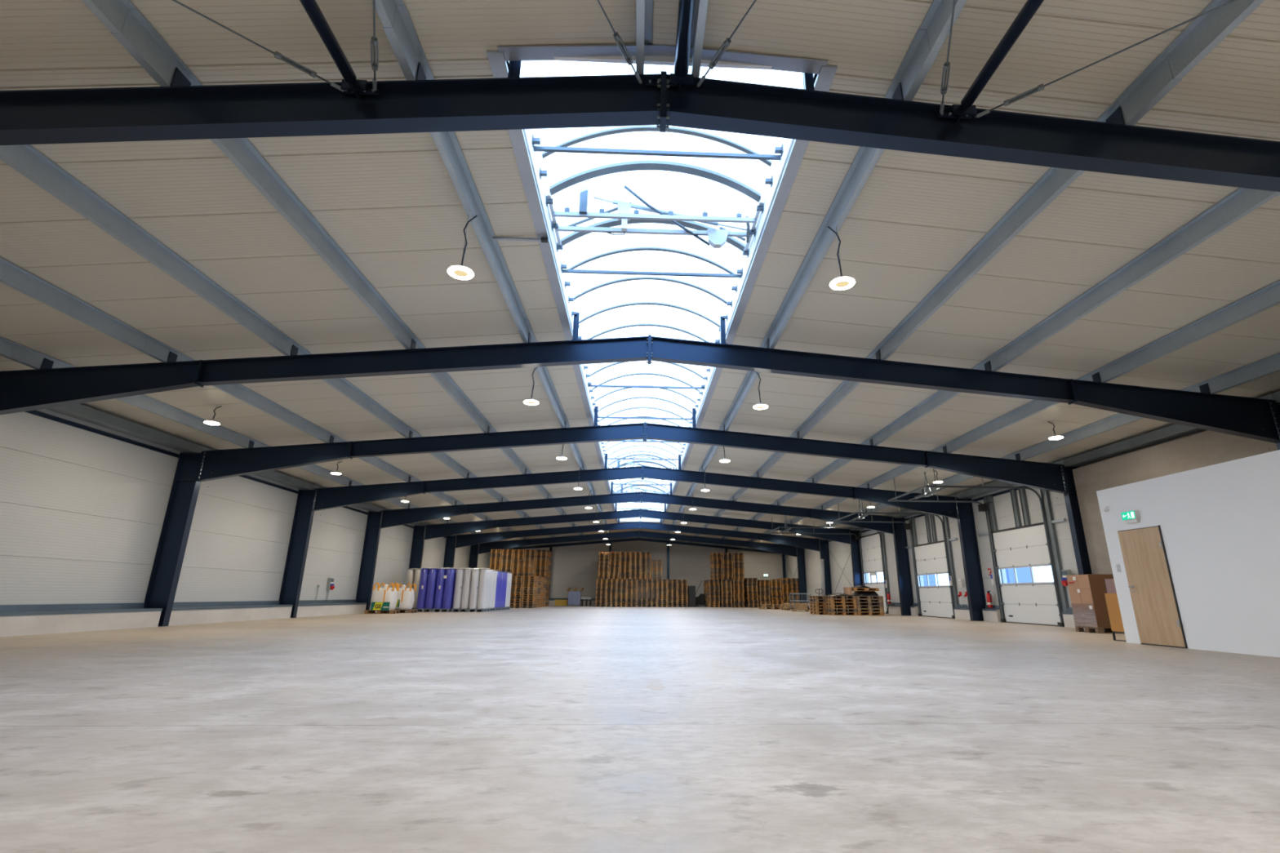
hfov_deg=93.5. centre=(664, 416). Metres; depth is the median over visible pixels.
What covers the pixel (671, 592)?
wooden pallet
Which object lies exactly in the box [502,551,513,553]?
wooden pallet
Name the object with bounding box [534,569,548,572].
wooden pallet
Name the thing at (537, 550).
wooden pallet
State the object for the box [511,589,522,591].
wooden pallet
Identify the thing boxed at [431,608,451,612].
pallet
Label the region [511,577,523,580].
wooden pallet
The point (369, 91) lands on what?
gusset plate
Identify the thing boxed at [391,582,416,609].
bag
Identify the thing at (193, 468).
frame
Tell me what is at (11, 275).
purlin
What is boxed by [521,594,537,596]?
wooden pallet
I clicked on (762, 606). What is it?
wooden pallet
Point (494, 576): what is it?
pack
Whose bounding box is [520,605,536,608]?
wooden pallet
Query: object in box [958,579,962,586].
switch panel
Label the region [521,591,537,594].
wooden pallet
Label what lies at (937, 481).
lamp
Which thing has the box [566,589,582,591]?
wooden pallet
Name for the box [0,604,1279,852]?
floor
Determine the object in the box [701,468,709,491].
lamp
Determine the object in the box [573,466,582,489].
lamp
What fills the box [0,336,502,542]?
purlin
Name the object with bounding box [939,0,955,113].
rod
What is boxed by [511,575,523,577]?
wooden pallet
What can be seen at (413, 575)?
pack
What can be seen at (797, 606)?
trolley
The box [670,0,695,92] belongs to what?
strut
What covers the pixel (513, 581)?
wooden pallet
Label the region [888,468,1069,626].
door
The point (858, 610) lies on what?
wooden pallet
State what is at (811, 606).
wooden pallet
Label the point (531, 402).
lamp
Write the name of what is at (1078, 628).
wooden pallet
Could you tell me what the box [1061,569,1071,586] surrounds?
box
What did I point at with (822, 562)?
sheet
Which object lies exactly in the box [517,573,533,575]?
wooden pallet
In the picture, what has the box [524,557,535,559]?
wooden pallet
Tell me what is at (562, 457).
lamp
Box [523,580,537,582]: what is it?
wooden pallet
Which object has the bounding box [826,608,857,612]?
wooden pallet
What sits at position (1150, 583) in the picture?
door
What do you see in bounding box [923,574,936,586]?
container
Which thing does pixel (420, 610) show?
pallet
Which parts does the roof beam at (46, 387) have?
splice plate, apex plate, splice plate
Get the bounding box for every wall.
[0,408,489,637]
[488,537,786,605]
[785,484,1084,628]
[1071,398,1277,630]
[1096,449,1279,657]
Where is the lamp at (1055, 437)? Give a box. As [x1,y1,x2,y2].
[1048,421,1063,439]
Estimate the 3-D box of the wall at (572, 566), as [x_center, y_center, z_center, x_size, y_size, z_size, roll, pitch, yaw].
[-2.213,13.188,51.856,26.320,5.980,0.482,1,-17,-2]
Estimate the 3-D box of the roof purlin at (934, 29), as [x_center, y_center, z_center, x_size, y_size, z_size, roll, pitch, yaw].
[1.345,2.930,26.318,0.156,0.262,54.773,1,-17,-2]
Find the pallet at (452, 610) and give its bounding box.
[451,608,467,612]
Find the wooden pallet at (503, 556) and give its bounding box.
[502,555,512,557]
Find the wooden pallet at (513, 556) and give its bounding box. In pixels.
[512,555,524,557]
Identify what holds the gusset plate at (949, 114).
attached to the roof beam at (181, 110)
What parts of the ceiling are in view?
roof panel, roof panel, roof panel, roof panel, roof panel, roof panel, roof panel, roof panel, roof panel, roof panel, roof panel, roof panel, roof panel, roof panel, roof panel, roof panel, roof panel, roof panel, roof panel, roof panel, roof panel, roof panel, roof panel, roof panel, roof panel, roof panel, roof panel, roof panel, roof panel, roof panel, roof panel, roof panel, roof panel, roof panel, roof panel, roof panel, ridge trim, roof panel, roof panel, roof panel, roof panel, roof panel, roof panel, roof panel, roof panel, roof panel, roof panel, roof panel, roof panel, roof panel, roof panel, roof panel, roof panel, roof panel, roof panel, roof panel, roof panel, roof panel, roof panel, roof panel, roof panel, roof panel, roof panel, roof panel, roof panel, roof panel, roof panel, roof panel, roof panel, roof panel, roof panel, roof panel, roof panel, roof panel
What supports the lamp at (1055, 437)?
hanging from the ceiling
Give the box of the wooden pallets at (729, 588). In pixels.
[515,551,884,614]
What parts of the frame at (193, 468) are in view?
splice plate, apex plate, splice plate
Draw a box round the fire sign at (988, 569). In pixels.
[987,568,991,575]
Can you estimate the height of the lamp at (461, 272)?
0.862 m
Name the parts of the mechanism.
rail, actuator arm, actuator arm, rail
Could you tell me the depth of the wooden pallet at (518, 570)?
39.56 m
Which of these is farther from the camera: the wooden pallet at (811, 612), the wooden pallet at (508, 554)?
the wooden pallet at (508, 554)
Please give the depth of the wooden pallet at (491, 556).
44.41 m
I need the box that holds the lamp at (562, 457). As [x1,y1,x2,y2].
[555,444,567,460]
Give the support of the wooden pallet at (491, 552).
on the wooden pallet
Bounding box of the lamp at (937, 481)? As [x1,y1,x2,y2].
[933,470,942,483]
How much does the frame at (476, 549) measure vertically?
5.645 m
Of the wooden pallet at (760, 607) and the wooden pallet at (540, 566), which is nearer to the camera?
the wooden pallet at (760, 607)
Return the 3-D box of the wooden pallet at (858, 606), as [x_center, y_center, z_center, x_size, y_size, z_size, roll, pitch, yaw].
[9.546,9.005,28.364,1.200,0.144,0.800,1,-17,-3]
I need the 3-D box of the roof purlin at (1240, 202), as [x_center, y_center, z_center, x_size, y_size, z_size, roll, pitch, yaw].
[5.676,3.364,26.393,0.156,0.262,54.773,1,-17,-2]
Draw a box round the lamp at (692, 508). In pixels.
[689,491,696,510]
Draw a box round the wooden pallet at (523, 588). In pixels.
[522,586,537,589]
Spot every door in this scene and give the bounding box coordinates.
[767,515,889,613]
[832,499,959,618]
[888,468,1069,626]
[1117,524,1187,648]
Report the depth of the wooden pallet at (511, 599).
38.92 m
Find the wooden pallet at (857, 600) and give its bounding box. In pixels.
[856,599,882,602]
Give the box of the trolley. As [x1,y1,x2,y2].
[789,593,810,611]
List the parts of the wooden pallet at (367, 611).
board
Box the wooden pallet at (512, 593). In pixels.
[511,591,522,594]
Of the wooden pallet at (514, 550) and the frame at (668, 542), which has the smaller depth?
the wooden pallet at (514, 550)
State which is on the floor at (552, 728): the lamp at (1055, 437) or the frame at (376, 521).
the frame at (376, 521)
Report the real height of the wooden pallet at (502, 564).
0.144 m
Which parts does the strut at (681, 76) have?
plate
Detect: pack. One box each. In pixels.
[405,568,421,608]
[416,567,438,608]
[433,567,457,608]
[452,568,472,608]
[468,568,492,608]
[488,568,497,608]
[494,569,502,608]
[499,571,507,607]
[505,572,511,607]
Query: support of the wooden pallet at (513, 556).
on the wooden pallet at (517, 558)
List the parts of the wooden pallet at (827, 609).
board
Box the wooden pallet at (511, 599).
[510,598,521,600]
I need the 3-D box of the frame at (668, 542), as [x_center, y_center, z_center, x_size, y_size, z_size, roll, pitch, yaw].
[-2.147,13.313,51.646,25.300,5.620,0.200,1,-17,-2]
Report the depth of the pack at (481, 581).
29.92 m
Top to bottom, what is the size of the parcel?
0.296 m
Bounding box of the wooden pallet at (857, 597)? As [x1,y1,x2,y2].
[855,595,881,599]
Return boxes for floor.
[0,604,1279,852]
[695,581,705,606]
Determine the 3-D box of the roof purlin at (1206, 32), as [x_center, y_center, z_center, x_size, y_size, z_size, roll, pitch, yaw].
[3.510,3.147,26.356,0.156,0.262,54.773,1,-17,-2]
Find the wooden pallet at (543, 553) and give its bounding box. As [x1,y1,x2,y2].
[535,551,549,554]
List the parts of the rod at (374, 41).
rod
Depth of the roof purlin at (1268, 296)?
10.85 m
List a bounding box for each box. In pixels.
[326,577,334,599]
[843,586,852,595]
[948,576,952,586]
[990,573,995,584]
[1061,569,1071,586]
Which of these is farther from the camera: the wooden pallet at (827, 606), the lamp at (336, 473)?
the wooden pallet at (827, 606)
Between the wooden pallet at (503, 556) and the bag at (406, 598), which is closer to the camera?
the bag at (406, 598)
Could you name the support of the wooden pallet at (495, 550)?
on the wooden pallet at (491, 552)
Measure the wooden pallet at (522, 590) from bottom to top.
0.144 m
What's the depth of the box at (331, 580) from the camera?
24.61 m
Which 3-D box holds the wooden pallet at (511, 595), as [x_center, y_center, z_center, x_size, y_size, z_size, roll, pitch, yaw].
[-9.687,11.754,39.502,0.800,0.144,1.200,1,-17,-2]
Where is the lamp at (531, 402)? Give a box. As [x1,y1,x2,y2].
[523,366,538,405]
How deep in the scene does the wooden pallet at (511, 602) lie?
38.90 m
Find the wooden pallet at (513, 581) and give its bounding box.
[511,580,523,582]
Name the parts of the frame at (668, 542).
post, post, post, post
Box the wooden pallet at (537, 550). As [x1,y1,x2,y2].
[536,549,549,552]
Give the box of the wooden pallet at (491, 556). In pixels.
[490,555,502,557]
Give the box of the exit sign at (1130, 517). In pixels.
[1120,510,1140,523]
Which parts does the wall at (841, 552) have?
wall panel, wall panel, wall panel, wall panel, wall panel, wall panel, wall panel, wall panel, wall panel, wall panel, wall panel, wall panel, wall panel, wall panel, wall panel, wall panel, rail, wall panel, wall panel, wall panel, wall panel, wall panel, wall panel, wall panel, wall panel, wall panel, wall panel, rail, wall panel, wall panel, wall panel, rail, wall panel, wall panel, wall panel, wall panel, wall panel, wall panel, rail, wall panel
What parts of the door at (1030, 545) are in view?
operator motor, post, post, post, post, window rail, post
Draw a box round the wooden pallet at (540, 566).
[535,565,548,568]
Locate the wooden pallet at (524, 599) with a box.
[521,598,537,600]
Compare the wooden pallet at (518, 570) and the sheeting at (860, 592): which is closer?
the sheeting at (860, 592)
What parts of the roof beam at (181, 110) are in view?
apex plate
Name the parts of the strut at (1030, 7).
plate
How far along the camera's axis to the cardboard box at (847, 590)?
28.27 m
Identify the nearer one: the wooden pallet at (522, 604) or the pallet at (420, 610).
the pallet at (420, 610)
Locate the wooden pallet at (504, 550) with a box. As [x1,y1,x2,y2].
[502,549,513,551]
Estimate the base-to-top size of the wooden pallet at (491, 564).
0.144 m
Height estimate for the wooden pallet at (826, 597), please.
0.144 m
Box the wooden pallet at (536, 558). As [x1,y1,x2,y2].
[535,557,548,560]
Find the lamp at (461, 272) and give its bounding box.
[447,214,477,279]
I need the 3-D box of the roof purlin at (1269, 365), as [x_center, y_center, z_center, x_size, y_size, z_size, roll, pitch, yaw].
[10.006,3.798,26.468,0.156,0.262,54.773,1,-17,-2]
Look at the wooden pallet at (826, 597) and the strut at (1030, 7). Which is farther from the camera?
the wooden pallet at (826, 597)
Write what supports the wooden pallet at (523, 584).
on the wooden pallet at (535, 586)
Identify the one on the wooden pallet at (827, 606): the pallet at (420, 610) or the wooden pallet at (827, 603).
the wooden pallet at (827, 603)
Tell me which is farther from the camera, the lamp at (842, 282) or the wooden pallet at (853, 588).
the wooden pallet at (853, 588)
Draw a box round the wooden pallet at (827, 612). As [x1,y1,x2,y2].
[826,611,857,615]
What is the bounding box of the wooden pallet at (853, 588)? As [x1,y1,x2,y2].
[851,587,879,591]
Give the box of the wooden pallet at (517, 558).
[512,557,524,559]
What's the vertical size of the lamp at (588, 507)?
0.862 m
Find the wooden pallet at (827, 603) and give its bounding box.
[826,602,856,605]
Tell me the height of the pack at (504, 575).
1.969 m
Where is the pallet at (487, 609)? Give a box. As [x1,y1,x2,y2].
[467,608,489,612]
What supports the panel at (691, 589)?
on the floor at (552, 728)
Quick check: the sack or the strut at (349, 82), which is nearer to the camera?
the strut at (349, 82)
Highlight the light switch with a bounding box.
[1115,564,1121,572]
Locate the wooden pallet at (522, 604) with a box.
[521,603,536,605]
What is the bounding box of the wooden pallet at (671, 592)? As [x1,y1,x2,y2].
[666,591,677,593]
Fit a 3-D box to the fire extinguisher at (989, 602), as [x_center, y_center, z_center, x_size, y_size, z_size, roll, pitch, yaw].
[11.771,6.635,21.806,0.173,0.585,0.205,-14,-22,39]
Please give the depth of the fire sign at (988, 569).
22.14 m
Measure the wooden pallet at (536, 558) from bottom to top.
0.144 m
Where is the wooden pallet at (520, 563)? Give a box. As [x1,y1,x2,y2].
[518,562,533,565]
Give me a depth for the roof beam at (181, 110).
5.71 m
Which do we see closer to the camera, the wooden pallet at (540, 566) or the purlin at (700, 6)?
the purlin at (700, 6)
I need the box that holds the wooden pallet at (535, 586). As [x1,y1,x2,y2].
[522,584,537,587]
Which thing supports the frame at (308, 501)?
on the floor at (552, 728)
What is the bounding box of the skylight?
[486,44,837,522]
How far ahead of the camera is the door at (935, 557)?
26.20 m
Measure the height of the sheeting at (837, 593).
0.137 m
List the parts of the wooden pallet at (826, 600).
board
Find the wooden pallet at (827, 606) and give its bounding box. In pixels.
[826,605,857,608]
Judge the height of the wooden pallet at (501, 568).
0.144 m
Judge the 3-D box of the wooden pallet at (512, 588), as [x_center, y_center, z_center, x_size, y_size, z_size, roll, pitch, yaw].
[-9.690,11.339,39.622,0.800,0.144,1.200,1,-17,-3]
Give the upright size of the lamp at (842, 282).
0.865 m
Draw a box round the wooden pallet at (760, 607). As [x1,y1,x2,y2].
[759,606,780,609]
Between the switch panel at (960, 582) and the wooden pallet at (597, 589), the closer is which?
the switch panel at (960, 582)
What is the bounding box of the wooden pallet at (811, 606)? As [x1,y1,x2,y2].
[809,604,826,608]
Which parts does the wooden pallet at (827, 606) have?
board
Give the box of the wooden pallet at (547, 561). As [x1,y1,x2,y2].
[535,560,548,562]
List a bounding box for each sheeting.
[825,592,853,595]
[852,585,869,587]
[852,588,878,595]
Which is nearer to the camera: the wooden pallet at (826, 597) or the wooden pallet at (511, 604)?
the wooden pallet at (826, 597)
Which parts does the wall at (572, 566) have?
wall panel, wall panel, wall panel, wall panel, wall panel, wall panel, wall panel, rail, wall panel, wall panel, wall panel, wall panel, wall panel, wall panel, wall panel, wall panel, wall panel, wall panel, wall panel, wall panel, wall panel, wall panel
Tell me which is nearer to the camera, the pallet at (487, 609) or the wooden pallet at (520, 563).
the pallet at (487, 609)
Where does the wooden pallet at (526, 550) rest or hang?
on the wooden pallet
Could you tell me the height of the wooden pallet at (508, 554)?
0.144 m
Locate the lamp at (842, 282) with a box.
[827,226,855,290]
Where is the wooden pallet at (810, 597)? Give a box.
[808,595,825,599]
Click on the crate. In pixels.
(557, 602)
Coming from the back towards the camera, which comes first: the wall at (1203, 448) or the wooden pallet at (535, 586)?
the wooden pallet at (535, 586)
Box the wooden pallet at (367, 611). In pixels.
[364,609,399,613]
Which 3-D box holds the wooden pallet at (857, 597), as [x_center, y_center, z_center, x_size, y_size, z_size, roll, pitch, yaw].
[9.556,8.596,28.501,1.200,0.144,0.800,1,-17,-2]
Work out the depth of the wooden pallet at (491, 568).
44.16 m
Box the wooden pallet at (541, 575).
[534,573,547,576]
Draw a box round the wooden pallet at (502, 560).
[501,559,512,561]
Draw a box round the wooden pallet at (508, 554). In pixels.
[502,553,513,555]
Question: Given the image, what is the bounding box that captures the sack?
[568,591,581,605]
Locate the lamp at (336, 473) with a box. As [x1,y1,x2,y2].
[330,461,342,475]
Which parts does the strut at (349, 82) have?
plate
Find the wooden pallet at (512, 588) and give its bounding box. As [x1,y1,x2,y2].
[511,586,522,589]
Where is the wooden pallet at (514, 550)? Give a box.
[513,549,524,551]
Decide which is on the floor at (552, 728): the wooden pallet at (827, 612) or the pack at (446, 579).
the wooden pallet at (827, 612)
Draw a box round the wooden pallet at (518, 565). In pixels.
[517,564,533,567]
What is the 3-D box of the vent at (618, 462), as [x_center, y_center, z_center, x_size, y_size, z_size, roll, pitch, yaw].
[-1.993,2.035,26.220,0.110,0.520,0.070,1,-17,-2]
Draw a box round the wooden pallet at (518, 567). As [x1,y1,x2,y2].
[517,566,533,569]
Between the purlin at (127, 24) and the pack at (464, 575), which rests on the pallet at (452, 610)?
the pack at (464, 575)
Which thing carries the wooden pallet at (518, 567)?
on the wooden pallet at (518, 570)
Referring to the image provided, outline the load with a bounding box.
[1066,573,1113,627]
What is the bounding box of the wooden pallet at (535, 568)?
[534,567,548,570]
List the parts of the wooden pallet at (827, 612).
board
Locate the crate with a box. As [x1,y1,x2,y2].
[555,600,568,605]
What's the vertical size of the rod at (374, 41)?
0.227 m
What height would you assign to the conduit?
0.050 m
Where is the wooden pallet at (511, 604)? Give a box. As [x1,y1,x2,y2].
[510,603,521,605]
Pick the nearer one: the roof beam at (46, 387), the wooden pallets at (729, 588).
the roof beam at (46, 387)
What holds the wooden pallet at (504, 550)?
on the wooden pallet
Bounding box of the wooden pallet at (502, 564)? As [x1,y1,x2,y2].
[501,563,512,565]
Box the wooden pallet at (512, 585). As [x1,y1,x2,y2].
[511,584,522,586]
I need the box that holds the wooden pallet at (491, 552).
[490,551,502,553]
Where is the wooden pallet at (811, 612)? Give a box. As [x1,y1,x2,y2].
[809,610,826,614]
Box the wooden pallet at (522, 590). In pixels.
[521,589,537,591]
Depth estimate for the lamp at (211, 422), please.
13.94 m
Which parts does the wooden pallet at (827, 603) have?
board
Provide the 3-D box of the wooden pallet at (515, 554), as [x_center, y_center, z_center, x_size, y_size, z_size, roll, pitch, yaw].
[-10.792,10.402,45.072,0.800,0.144,1.200,1,-17,-2]
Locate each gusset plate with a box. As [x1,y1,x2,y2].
[341,87,380,94]
[645,79,678,86]
[936,110,972,119]
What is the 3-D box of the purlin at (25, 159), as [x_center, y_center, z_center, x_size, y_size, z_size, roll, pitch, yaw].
[-7.626,3.116,25.840,0.156,0.262,54.773,1,-17,-2]
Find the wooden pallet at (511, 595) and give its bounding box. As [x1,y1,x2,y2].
[510,594,521,596]
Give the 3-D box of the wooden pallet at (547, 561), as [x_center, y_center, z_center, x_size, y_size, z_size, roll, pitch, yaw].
[-9.149,10.845,45.013,0.800,0.144,1.200,1,-17,-3]
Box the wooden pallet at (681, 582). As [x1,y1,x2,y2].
[676,581,687,583]
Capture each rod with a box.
[172,0,346,92]
[370,0,377,90]
[596,0,642,84]
[697,0,756,87]
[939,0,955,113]
[974,0,1236,117]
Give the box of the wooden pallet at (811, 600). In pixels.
[809,599,825,602]
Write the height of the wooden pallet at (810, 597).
0.144 m
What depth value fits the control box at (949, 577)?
24.57 m
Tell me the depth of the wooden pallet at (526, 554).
44.56 m
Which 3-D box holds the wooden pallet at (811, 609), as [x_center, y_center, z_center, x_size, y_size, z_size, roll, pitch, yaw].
[7.628,9.410,29.256,0.800,0.144,1.200,1,-17,-2]
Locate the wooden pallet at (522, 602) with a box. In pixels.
[521,600,537,603]
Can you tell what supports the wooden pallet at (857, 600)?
on the wooden pallet at (857, 603)
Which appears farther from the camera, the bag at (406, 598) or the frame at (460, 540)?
the frame at (460, 540)
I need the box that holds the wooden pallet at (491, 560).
[489,559,501,561]
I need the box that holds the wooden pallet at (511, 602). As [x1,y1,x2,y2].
[510,600,521,603]
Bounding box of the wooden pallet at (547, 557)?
[535,555,548,558]
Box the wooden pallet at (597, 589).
[595,588,606,591]
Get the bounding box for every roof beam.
[0,60,1279,191]
[0,311,1279,449]
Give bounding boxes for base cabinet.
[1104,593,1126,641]
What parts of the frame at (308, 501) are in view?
splice plate, splice plate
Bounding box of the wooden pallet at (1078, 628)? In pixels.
[1075,626,1119,633]
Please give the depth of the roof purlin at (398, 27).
7.30 m
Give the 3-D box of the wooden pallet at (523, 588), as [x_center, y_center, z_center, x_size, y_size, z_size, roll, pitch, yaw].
[-8.849,11.351,39.645,0.800,0.144,1.200,1,-17,-3]
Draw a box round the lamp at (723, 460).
[720,446,729,462]
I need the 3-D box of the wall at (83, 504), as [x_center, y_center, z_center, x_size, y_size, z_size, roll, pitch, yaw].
[-13.454,4.622,22.011,0.762,5.220,61.000,1,-17,-2]
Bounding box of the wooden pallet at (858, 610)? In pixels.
[857,608,883,612]
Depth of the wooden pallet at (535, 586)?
39.61 m
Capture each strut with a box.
[299,0,367,98]
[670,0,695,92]
[951,0,1044,123]
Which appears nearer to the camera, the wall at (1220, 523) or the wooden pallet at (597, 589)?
the wall at (1220, 523)
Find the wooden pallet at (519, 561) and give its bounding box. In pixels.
[518,560,533,563]
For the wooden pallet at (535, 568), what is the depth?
44.76 m
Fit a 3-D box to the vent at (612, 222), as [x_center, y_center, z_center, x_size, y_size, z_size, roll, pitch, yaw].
[-0.174,-2.946,9.642,2.920,0.540,0.140,1,-17,-2]
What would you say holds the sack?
on the floor at (552, 728)
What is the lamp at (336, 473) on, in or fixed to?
hanging from the ceiling
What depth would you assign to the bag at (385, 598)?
26.23 m
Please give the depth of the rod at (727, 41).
5.40 m
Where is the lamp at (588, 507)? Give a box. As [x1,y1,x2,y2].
[585,489,591,508]
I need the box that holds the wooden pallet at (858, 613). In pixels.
[857,612,883,615]
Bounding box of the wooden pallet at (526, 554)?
[524,553,536,555]
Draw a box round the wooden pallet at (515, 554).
[513,553,524,555]
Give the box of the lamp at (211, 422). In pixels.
[203,405,221,425]
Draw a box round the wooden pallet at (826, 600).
[825,599,856,602]
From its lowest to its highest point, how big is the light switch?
0.160 m
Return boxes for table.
[581,597,591,605]
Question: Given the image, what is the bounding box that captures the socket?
[1061,580,1067,586]
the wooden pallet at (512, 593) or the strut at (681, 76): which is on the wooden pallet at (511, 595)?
the wooden pallet at (512, 593)
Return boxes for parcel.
[1105,578,1116,593]
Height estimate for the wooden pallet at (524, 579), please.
0.144 m
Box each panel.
[687,586,695,607]
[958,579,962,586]
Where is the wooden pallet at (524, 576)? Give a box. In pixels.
[523,575,537,578]
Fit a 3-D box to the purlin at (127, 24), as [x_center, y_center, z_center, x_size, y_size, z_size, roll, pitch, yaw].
[-5.458,2.980,25.983,0.156,0.262,54.773,1,-17,-2]
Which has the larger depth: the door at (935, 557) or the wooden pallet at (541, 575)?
the wooden pallet at (541, 575)
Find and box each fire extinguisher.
[886,591,891,604]
[986,591,992,608]
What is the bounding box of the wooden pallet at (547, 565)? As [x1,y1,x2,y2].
[535,564,548,566]
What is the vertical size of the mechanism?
0.820 m
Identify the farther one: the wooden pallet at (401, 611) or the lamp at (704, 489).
the wooden pallet at (401, 611)
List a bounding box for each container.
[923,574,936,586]
[1004,567,1032,583]
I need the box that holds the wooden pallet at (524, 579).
[523,577,537,580]
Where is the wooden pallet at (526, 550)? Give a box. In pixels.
[524,549,536,551]
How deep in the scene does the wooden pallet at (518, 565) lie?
39.73 m
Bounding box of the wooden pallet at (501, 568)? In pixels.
[500,567,511,569]
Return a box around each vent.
[549,160,761,202]
[560,218,745,251]
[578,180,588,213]
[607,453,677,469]
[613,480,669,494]
[617,457,620,467]
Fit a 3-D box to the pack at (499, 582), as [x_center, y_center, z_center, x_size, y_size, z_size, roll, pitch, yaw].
[-9.365,9.385,32.760,0.802,1.978,1.215,1,-17,-2]
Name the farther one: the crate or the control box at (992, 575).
the crate
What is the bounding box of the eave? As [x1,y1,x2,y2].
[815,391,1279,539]
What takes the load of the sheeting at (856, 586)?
on the wooden pallet at (853, 588)
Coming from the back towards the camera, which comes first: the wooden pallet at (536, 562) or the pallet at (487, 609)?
the wooden pallet at (536, 562)
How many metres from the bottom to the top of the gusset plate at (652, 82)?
0.075 m
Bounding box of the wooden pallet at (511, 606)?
[509,605,520,608]
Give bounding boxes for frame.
[143,405,1095,630]
[279,453,986,621]
[355,481,913,615]
[408,503,862,610]
[443,518,831,595]
[468,530,806,603]
[508,537,786,605]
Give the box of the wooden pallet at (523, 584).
[522,582,537,585]
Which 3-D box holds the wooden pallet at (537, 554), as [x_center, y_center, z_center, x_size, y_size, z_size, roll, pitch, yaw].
[-9.131,10.432,45.141,0.800,0.144,1.200,1,-17,-2]
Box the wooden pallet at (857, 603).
[856,602,882,605]
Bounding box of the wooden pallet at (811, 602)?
[809,601,826,604]
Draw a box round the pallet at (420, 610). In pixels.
[414,608,432,612]
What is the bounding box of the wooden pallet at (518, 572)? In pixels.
[517,571,533,573]
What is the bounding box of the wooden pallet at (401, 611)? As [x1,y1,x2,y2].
[386,609,417,613]
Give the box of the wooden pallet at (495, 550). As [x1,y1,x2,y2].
[490,549,502,551]
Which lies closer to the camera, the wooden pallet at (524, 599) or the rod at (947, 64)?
the rod at (947, 64)
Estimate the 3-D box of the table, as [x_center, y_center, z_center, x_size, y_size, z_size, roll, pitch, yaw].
[-6.225,14.774,47.948,0.800,0.660,0.600,1,-17,-2]
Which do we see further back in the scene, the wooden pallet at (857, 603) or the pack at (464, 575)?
the pack at (464, 575)
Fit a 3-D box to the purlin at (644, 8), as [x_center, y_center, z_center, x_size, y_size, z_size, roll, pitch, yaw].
[-0.064,-4.232,2.949,0.144,0.258,6.077,1,-17,-2]
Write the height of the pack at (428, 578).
1.966 m
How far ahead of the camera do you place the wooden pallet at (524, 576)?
39.31 m
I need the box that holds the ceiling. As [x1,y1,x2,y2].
[0,0,1279,543]
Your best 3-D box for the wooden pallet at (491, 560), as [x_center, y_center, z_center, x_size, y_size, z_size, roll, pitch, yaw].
[-12.470,10.781,44.868,0.800,0.144,1.200,1,-17,-2]
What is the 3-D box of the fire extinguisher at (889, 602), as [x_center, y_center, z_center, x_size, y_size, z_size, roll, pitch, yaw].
[11.362,9.195,30.477,0.173,0.585,0.205,-14,-22,39]
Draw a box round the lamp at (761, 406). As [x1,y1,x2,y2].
[753,371,768,409]
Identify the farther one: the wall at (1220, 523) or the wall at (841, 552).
the wall at (841, 552)
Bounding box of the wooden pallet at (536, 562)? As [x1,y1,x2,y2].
[534,561,548,564]
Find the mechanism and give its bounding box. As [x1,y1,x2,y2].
[546,160,763,251]
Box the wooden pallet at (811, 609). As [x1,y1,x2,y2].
[809,608,826,611]
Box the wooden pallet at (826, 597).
[825,595,856,599]
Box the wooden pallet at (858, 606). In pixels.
[857,605,883,608]
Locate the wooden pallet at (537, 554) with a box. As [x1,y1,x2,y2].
[536,553,549,556]
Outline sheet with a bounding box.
[820,559,825,595]
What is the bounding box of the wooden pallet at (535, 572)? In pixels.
[534,571,547,574]
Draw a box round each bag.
[370,582,399,610]
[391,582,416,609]
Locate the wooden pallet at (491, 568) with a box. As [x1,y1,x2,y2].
[488,567,500,569]
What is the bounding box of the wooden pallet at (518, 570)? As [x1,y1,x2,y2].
[517,568,533,572]
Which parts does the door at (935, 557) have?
operator motor, post, post, post, window rail, post, post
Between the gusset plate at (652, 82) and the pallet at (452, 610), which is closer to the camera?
the gusset plate at (652, 82)
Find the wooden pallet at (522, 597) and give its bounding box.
[521,596,537,599]
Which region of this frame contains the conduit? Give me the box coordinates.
[492,236,548,242]
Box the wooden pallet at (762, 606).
[761,604,782,607]
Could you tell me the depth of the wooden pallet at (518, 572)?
39.53 m
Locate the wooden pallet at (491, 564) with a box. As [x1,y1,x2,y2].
[489,563,501,565]
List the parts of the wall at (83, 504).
rail, wall panel, wall panel, wall panel, wall panel, rail, wall panel, wall panel, wall panel, wall panel, rail, wall panel, wall panel, wall panel, wall panel, wall panel, wall panel, wall panel, wall panel, wall panel, wall panel, wall panel, wall panel, wall panel, wall panel, wall panel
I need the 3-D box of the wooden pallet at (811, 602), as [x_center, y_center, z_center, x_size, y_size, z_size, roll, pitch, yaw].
[7.633,9.132,29.331,0.800,0.144,1.200,1,-17,-2]

